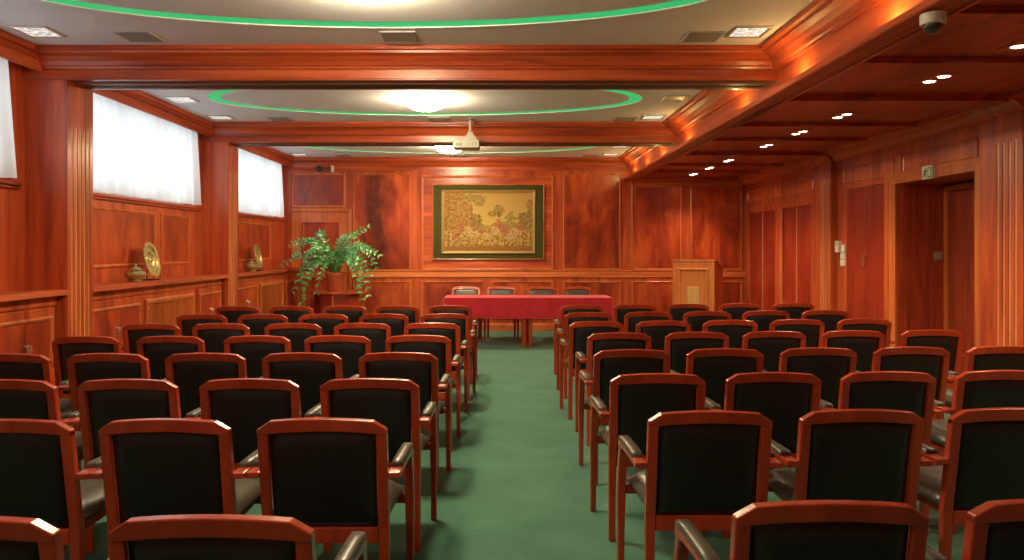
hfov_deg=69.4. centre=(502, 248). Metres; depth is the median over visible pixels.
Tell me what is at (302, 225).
door
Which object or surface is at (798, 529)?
armchair
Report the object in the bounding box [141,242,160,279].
brass plate
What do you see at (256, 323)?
armchair
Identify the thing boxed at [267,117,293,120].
ceiling vent
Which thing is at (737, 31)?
recessed light
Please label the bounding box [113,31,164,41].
ceiling vent
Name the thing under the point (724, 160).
recessed light
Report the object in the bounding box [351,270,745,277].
trim
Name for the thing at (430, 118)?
ceiling vent
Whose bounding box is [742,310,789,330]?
armchair
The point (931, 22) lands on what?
dome camera
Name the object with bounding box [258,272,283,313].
base cabinet
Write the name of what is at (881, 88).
ceiling
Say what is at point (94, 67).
ceiling beam
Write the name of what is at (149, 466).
armchair
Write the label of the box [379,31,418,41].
ceiling vent
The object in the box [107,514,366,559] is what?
armchair
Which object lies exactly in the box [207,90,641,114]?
recessed light
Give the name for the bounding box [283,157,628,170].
trim
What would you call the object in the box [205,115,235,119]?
recessed light
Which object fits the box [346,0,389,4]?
ceiling lamp
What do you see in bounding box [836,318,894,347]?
armchair
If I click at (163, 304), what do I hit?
base cabinet
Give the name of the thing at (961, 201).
door frame
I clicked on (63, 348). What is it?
armchair
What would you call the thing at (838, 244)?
wall box
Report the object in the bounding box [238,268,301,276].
ledge
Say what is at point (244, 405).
armchair
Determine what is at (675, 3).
recessed light
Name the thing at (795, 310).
armchair
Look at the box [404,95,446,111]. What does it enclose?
ceiling lamp
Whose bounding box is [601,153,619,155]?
recessed light
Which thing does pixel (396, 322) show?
armchair
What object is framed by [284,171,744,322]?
wall
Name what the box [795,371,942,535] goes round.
armchair
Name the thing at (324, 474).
armchair
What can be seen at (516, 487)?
floor
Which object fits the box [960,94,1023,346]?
trim
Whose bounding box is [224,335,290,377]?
armchair
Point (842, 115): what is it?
recessed light
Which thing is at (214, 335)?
armchair
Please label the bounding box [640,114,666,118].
recessed light
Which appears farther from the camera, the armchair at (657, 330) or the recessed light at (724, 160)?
the recessed light at (724, 160)
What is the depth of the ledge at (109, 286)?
7.43 m
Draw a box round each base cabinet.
[0,296,57,384]
[93,287,142,352]
[142,282,195,325]
[195,279,221,313]
[238,275,258,307]
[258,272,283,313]
[283,271,298,305]
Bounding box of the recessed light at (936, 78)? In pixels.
[913,73,961,83]
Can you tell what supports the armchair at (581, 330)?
on the floor
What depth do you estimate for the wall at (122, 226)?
7.53 m
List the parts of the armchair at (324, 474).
armrest, leg, rail, backrest, rail, leg, seat, seat frame, armrest, leg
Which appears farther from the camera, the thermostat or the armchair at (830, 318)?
the thermostat
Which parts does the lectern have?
panel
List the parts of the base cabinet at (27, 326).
door, door panel, door moulding, door panel, door, door moulding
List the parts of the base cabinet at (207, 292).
door, door moulding, door panel, door panel, door, door moulding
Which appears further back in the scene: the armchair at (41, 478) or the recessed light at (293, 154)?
the recessed light at (293, 154)
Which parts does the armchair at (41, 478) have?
backrest, rail, rail, leg, armrest, seat, seat frame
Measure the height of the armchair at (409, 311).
0.833 m
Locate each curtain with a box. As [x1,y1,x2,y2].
[0,57,16,178]
[93,93,200,204]
[238,148,283,216]
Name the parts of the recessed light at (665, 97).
glass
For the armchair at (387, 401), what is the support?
on the floor
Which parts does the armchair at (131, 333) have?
leg, rail, backrest, leg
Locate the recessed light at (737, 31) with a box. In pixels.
[724,26,773,37]
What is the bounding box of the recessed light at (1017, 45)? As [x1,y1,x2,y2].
[997,38,1023,49]
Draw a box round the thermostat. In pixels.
[841,245,845,251]
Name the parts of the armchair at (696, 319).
rail, backrest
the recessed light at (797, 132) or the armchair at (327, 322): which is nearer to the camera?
the armchair at (327, 322)
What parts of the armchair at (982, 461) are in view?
seat frame, seat, armrest, leg, rail, rail, backrest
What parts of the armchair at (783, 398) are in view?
leg, backrest, rail, rail, leg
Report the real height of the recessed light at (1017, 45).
0.010 m
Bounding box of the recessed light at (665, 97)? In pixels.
[659,95,689,100]
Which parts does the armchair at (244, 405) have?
leg, rail, rail, backrest, leg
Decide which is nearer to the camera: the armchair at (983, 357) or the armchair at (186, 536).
the armchair at (186, 536)
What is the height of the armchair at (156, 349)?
0.833 m
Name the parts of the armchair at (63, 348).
leg, rail, backrest, leg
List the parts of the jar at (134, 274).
lid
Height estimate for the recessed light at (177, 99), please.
0.014 m
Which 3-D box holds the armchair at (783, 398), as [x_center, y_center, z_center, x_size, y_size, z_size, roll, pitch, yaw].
[1.315,1.014,3.825,0.549,0.833,0.523,0,0,0]
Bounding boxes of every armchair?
[0,353,71,419]
[0,379,83,552]
[0,419,105,559]
[0,516,108,559]
[52,336,121,397]
[61,353,165,470]
[70,379,200,553]
[90,418,260,557]
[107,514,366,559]
[121,323,180,353]
[137,336,204,379]
[165,353,262,478]
[177,314,227,335]
[192,323,249,352]
[196,378,320,470]
[215,306,259,323]
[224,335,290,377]
[238,314,287,334]
[246,418,414,559]
[262,352,358,417]
[264,323,321,351]
[269,306,312,322]
[299,314,348,334]
[304,335,370,378]
[315,378,436,551]
[323,306,366,322]
[334,323,391,352]
[359,313,408,335]
[359,352,450,491]
[376,305,419,326]
[385,335,460,451]
[404,322,467,411]
[420,313,475,400]
[429,305,477,382]
[452,286,481,341]
[484,286,518,341]
[526,286,560,341]
[554,305,602,375]
[556,312,612,398]
[559,321,623,419]
[563,286,591,294]
[575,332,651,445]
[578,349,670,484]
[590,373,709,540]
[613,304,655,324]
[616,410,781,559]
[624,311,672,332]
[636,320,690,350]
[664,332,728,373]
[667,304,708,320]
[670,348,763,409]
[673,500,928,559]
[683,311,730,331]
[702,320,757,348]
[705,372,822,538]
[719,303,760,319]
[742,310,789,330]
[742,331,805,371]
[763,347,856,466]
[768,409,932,508]
[769,319,824,346]
[772,303,813,318]
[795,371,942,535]
[801,310,848,332]
[820,330,884,371]
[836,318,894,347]
[856,346,953,465]
[899,329,964,387]
[917,407,1023,559]
[925,499,1023,559]
[930,370,1023,533]
[945,346,1023,407]
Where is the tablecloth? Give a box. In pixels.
[443,295,612,318]
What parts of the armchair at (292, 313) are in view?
rail, backrest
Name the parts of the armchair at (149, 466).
armrest, leg, rail, backrest, leg, armrest, seat, seat frame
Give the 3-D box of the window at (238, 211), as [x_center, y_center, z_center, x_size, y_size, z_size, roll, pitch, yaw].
[-3.950,-0.998,11.275,0.060,0.945,2.790,0,0,0]
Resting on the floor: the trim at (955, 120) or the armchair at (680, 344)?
the armchair at (680, 344)
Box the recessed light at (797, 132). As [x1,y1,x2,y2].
[786,130,812,134]
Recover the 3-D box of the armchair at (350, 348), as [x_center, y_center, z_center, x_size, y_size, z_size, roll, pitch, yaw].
[-1.148,1.014,5.368,0.549,0.833,0.523,0,0,0]
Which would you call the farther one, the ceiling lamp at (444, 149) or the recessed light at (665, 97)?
the ceiling lamp at (444, 149)
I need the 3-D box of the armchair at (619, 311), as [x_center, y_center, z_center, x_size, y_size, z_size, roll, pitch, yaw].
[1.428,1.014,8.255,0.549,0.833,0.523,0,0,0]
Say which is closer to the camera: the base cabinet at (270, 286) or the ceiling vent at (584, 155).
the base cabinet at (270, 286)
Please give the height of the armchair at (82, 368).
0.833 m
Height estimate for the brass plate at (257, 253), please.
0.400 m
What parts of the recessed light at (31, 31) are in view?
glass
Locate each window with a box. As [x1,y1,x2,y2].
[93,190,184,204]
[238,211,273,216]
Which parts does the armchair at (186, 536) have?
leg, rail, backrest, leg, armrest, leg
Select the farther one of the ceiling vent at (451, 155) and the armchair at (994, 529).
the ceiling vent at (451, 155)
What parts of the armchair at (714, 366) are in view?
leg, backrest, rail, leg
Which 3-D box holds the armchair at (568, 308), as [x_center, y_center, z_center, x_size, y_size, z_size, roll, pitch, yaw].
[0.849,1.014,8.183,0.549,0.833,0.523,0,0,0]
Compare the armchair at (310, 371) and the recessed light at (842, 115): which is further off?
the recessed light at (842, 115)
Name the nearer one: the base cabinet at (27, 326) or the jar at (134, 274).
the base cabinet at (27, 326)
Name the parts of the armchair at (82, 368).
armrest, leg, rail, backrest, leg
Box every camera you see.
[316,166,334,171]
[919,10,946,34]
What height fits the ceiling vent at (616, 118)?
0.014 m
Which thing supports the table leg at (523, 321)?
on the floor
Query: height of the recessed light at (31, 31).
0.014 m
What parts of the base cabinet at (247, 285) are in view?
door, door panel, door, door panel, door moulding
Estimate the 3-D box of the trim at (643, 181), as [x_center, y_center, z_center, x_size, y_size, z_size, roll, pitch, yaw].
[3.240,-1.173,12.855,2.000,0.127,0.190,0,0,0]
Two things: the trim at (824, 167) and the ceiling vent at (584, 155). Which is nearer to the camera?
the trim at (824, 167)
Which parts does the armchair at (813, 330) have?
backrest, rail, leg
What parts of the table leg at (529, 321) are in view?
leg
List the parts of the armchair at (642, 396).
leg, armrest, seat frame, seat, leg, rail, backrest, rail, leg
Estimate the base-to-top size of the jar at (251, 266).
0.180 m
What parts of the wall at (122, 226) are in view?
window sill, wall panel, moulding, window sill, moulding, wall panel, wall panel, moulding, window sill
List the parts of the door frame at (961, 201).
frame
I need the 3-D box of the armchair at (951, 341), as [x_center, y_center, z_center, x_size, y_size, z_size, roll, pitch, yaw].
[3.191,1.014,5.730,0.549,0.833,0.523,0,0,0]
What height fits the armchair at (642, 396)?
0.833 m
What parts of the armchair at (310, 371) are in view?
leg, rail, backrest, leg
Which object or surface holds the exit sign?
attached to the wall at (920, 203)
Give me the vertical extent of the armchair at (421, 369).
0.833 m
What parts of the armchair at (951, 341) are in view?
leg, rail, backrest, rail, leg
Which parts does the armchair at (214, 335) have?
leg, rail, backrest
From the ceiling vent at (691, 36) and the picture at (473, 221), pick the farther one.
the picture at (473, 221)
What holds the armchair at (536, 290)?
on the floor
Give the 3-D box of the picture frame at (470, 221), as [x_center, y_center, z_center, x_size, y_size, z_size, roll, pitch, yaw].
[-0.254,-0.472,12.916,1.953,1.316,0.050,0,0,0]
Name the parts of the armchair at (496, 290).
leg, leg, rail, backrest, leg, leg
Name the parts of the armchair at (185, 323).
leg, backrest, rail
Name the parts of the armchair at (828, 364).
leg, backrest, rail, leg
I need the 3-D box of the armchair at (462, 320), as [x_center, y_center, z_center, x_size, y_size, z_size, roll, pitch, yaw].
[-0.541,1.014,7.113,0.549,0.833,0.523,0,0,0]
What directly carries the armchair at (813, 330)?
on the floor
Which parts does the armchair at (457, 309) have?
rail, backrest, leg, leg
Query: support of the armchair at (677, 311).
on the floor
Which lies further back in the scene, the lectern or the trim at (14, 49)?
the lectern
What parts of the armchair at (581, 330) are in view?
leg, leg, rail, backrest, rail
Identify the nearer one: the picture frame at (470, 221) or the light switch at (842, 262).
the light switch at (842, 262)
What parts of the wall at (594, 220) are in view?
moulding, wall panel, wall panel, moulding, wall panel, moulding, wall panel, moulding, wall panel, moulding, wall panel, moulding, wall panel, moulding, wall panel, moulding, moulding, wall panel, moulding, wall panel, wall panel, moulding, wall panel, moulding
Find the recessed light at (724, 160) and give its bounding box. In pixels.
[719,159,736,161]
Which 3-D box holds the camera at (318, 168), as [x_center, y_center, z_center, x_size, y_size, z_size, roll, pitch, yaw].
[-3.099,-1.395,12.902,0.320,0.110,0.094,0,0,0]
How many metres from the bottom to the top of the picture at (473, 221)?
1.005 m
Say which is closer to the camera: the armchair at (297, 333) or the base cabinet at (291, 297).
the armchair at (297, 333)
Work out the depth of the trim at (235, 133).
9.35 m
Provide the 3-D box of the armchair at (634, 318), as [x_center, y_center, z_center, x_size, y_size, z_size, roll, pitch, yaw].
[1.391,1.014,7.306,0.549,0.833,0.523,0,0,0]
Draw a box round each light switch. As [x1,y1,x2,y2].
[840,252,845,258]
[840,260,845,266]
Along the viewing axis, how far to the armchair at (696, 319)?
7.12 m
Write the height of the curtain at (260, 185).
0.949 m
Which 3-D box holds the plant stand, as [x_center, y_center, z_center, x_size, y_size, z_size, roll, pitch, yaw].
[-2.750,1.065,12.260,0.900,0.730,0.740,0,0,0]
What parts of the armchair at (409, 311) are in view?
rail, backrest, leg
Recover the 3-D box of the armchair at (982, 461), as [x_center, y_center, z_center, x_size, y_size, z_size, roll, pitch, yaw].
[1.919,1.014,3.022,0.549,0.833,0.523,0,0,0]
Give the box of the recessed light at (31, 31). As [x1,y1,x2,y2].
[8,26,67,37]
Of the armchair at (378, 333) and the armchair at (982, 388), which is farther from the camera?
the armchair at (378, 333)
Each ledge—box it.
[0,290,67,301]
[93,275,227,291]
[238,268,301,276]
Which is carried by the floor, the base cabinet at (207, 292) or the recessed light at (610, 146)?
the base cabinet at (207, 292)
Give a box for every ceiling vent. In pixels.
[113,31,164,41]
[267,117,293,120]
[334,154,351,156]
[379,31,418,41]
[428,117,450,120]
[449,154,465,156]
[582,154,599,156]
[613,117,637,120]
[681,31,724,41]
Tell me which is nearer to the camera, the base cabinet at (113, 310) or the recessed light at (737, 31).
the recessed light at (737, 31)
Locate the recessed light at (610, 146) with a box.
[610,146,628,147]
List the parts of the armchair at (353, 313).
rail, backrest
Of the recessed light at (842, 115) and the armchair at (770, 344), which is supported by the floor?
the armchair at (770, 344)
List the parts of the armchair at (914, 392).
leg, backrest, rail, leg, armrest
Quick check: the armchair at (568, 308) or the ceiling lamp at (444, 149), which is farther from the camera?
the ceiling lamp at (444, 149)
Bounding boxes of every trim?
[0,30,42,71]
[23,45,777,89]
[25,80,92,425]
[93,90,212,137]
[201,122,675,145]
[201,142,237,306]
[238,146,292,167]
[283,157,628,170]
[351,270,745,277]
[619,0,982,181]
[631,177,745,185]
[738,90,1023,184]
[803,151,836,309]
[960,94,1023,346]
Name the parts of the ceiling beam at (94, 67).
rail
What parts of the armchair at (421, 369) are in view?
leg, rail, backrest, rail, seat frame, leg, seat, armrest, leg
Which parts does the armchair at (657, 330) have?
rail, backrest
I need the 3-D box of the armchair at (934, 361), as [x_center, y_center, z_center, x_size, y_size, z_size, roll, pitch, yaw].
[2.507,1.014,4.768,0.549,0.833,0.523,0,0,0]
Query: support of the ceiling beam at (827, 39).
attached to the wall at (594, 220)
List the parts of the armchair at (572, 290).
rail, backrest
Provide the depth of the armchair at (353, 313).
7.79 m
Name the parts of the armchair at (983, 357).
seat, leg, rail, backrest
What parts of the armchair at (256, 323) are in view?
rail, backrest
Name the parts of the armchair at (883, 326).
leg, backrest, rail, leg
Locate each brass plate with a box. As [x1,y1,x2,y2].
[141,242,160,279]
[254,244,263,270]
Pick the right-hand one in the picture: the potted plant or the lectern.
the lectern
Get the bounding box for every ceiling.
[0,0,815,156]
[643,0,1023,176]
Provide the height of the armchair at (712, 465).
0.833 m
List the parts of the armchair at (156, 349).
leg, backrest, rail, leg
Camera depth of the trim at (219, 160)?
9.40 m
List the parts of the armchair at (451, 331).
rail, backrest, rail, leg, leg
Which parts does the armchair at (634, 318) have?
leg, backrest, rail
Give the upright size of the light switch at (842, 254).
0.085 m
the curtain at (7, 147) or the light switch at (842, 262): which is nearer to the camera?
the curtain at (7, 147)
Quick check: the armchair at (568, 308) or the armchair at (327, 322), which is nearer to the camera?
the armchair at (327, 322)
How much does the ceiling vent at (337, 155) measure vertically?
0.014 m
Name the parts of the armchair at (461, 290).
rail, backrest, leg, leg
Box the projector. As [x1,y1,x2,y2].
[453,118,479,150]
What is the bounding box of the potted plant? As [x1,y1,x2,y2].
[279,224,381,308]
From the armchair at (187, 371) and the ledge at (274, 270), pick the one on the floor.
the armchair at (187, 371)
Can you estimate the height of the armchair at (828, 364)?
0.833 m
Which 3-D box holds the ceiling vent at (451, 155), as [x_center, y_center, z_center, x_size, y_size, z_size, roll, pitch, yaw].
[-0.770,-1.583,12.550,0.260,0.014,0.260,0,0,0]
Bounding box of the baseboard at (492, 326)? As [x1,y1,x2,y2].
[472,323,558,330]
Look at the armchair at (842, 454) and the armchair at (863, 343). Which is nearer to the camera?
the armchair at (842, 454)
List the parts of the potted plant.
pot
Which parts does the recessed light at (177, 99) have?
glass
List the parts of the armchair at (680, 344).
leg, backrest, rail, leg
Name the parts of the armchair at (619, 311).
leg, rail, backrest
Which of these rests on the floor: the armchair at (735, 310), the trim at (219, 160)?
the armchair at (735, 310)
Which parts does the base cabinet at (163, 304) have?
grille frame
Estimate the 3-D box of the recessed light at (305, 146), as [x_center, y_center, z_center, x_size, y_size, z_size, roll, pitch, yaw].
[-0.820,-1.597,11.330,4.576,0.010,1.876,0,0,0]
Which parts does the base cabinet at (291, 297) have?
door, door panel, door moulding, door panel, door moulding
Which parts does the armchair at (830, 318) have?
rail, backrest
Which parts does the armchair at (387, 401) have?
leg, rail, backrest, leg, seat, seat frame, armrest, leg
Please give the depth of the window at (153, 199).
7.97 m
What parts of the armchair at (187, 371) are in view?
leg, rail, backrest, leg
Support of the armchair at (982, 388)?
on the floor
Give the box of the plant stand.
[309,290,367,315]
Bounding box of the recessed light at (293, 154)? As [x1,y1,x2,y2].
[289,153,308,155]
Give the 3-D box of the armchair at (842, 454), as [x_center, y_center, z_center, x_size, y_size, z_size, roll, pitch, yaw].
[1.342,1.014,2.998,0.549,0.833,0.523,0,0,0]
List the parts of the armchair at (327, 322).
backrest, rail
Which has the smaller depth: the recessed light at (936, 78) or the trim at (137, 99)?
the recessed light at (936, 78)
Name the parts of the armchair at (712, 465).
leg, armrest, seat frame, seat, leg, rail, backrest, rail, leg, armrest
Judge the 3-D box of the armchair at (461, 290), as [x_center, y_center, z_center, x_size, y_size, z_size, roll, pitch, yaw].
[-0.590,1.014,11.617,0.549,0.833,0.523,0,0,0]
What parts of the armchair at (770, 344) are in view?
leg, rail, backrest, leg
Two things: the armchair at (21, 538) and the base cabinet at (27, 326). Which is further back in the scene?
the base cabinet at (27, 326)
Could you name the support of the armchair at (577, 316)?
on the floor
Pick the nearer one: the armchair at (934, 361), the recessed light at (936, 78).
the armchair at (934, 361)
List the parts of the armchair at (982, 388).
seat frame, seat, armrest, leg, rail, backrest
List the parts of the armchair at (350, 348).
leg, rail, backrest, leg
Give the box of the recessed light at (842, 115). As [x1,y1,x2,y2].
[825,112,859,118]
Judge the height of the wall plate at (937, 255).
0.090 m
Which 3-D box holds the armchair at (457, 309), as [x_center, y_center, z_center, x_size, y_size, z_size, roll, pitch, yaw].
[-0.559,1.014,8.083,0.549,0.833,0.523,0,0,0]
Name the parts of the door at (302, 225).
panel, panel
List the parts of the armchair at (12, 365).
backrest, rail, leg, armrest, seat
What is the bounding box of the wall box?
[835,241,841,251]
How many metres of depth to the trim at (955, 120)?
7.98 m
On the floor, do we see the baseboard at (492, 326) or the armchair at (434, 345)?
the armchair at (434, 345)
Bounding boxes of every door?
[291,209,350,313]
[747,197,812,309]
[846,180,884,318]
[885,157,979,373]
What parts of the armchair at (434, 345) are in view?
leg, rail, backrest, rail, leg, armrest, leg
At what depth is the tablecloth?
10.68 m
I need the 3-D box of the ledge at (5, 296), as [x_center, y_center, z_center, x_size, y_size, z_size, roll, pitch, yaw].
[-3.659,0.348,4.375,0.341,0.046,3.106,0,0,0]
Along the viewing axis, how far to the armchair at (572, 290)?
11.83 m
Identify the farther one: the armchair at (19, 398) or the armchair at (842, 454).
the armchair at (19, 398)
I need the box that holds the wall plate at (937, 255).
[934,252,942,259]
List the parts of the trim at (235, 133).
rail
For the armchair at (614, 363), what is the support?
on the floor
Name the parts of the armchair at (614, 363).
leg, armrest, seat, seat frame, leg, rail, backrest, rail, leg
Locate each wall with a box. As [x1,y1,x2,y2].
[0,60,284,291]
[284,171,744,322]
[745,124,979,346]
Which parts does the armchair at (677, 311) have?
rail, backrest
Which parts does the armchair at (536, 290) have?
leg, backrest, rail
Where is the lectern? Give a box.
[672,260,723,310]
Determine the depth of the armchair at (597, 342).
5.30 m
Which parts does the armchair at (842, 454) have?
seat frame, seat, armrest, leg, backrest, rail, leg, armrest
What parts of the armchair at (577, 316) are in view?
leg, leg, backrest, rail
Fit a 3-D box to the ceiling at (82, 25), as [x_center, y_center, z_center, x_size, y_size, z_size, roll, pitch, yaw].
[-0.900,-1.688,5.650,6.300,0.205,14.900,0,0,0]
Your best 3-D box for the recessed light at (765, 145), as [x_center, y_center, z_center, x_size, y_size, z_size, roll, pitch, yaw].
[3.140,-1.232,8.820,0.170,0.010,0.320,0,0,0]
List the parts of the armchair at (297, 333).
rail, backrest, leg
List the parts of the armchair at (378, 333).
rail, backrest, leg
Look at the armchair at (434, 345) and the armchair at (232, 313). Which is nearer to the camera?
the armchair at (434, 345)
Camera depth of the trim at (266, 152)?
11.68 m
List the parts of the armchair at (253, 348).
leg, rail, backrest, leg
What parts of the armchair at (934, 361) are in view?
leg, backrest, rail, leg, armrest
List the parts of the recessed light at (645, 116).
glass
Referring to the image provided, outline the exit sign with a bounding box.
[922,165,936,179]
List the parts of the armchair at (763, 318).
rail, backrest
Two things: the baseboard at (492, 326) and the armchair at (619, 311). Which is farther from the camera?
the baseboard at (492, 326)
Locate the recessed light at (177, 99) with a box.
[163,96,199,102]
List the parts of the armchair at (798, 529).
leg, armrest, leg, backrest, rail, leg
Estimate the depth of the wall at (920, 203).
7.96 m
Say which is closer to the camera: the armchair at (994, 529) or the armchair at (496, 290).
the armchair at (994, 529)
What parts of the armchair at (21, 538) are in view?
backrest, rail, leg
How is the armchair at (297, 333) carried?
on the floor
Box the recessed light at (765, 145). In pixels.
[755,143,778,147]
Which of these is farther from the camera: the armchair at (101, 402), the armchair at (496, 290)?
the armchair at (496, 290)
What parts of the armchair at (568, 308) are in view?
leg, leg, rail, backrest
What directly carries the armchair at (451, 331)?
on the floor
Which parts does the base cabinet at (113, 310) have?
door, door panel, door moulding, door panel, door, door moulding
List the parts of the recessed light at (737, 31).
glass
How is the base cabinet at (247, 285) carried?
on the floor
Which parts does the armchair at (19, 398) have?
backrest, rail, leg, armrest, seat, seat frame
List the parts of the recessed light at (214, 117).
glass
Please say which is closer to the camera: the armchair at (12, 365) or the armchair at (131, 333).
the armchair at (12, 365)
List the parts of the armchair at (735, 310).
rail, backrest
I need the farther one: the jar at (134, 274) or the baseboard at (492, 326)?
the baseboard at (492, 326)
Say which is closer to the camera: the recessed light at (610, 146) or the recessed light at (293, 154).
the recessed light at (610, 146)
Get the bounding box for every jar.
[124,264,146,281]
[244,259,258,271]
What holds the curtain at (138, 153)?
attached to the wall at (122, 226)
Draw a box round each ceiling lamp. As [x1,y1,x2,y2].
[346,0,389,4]
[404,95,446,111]
[434,146,459,153]
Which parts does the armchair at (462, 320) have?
rail, backrest, leg, leg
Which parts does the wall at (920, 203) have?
wall panel, moulding, wall panel, moulding, wall panel, moulding, wall panel, moulding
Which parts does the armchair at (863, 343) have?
leg, rail, backrest, leg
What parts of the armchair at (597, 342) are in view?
leg, armrest, leg, backrest, rail, leg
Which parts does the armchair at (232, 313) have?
rail, backrest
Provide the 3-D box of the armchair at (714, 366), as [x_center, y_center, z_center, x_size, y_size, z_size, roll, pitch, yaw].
[1.340,1.014,4.689,0.549,0.833,0.523,0,0,0]
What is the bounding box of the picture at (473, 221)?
[445,193,531,250]
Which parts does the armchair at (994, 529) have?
leg, rail, backrest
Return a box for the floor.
[64,331,964,559]
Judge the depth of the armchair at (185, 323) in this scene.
6.79 m
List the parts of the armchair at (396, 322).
rail, backrest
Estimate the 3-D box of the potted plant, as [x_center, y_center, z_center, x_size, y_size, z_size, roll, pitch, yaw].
[-2.798,0.280,12.062,1.686,1.415,0.694,0,0,0]
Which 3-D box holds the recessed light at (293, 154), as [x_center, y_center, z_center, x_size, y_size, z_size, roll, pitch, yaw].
[-3.410,-1.583,12.380,0.270,0.014,0.270,0,0,0]
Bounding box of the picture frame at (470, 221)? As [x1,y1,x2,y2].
[432,184,543,259]
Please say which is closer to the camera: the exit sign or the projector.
the exit sign
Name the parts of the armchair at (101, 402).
armrest, leg, rail, backrest, leg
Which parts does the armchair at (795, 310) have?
rail, backrest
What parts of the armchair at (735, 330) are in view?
rail, backrest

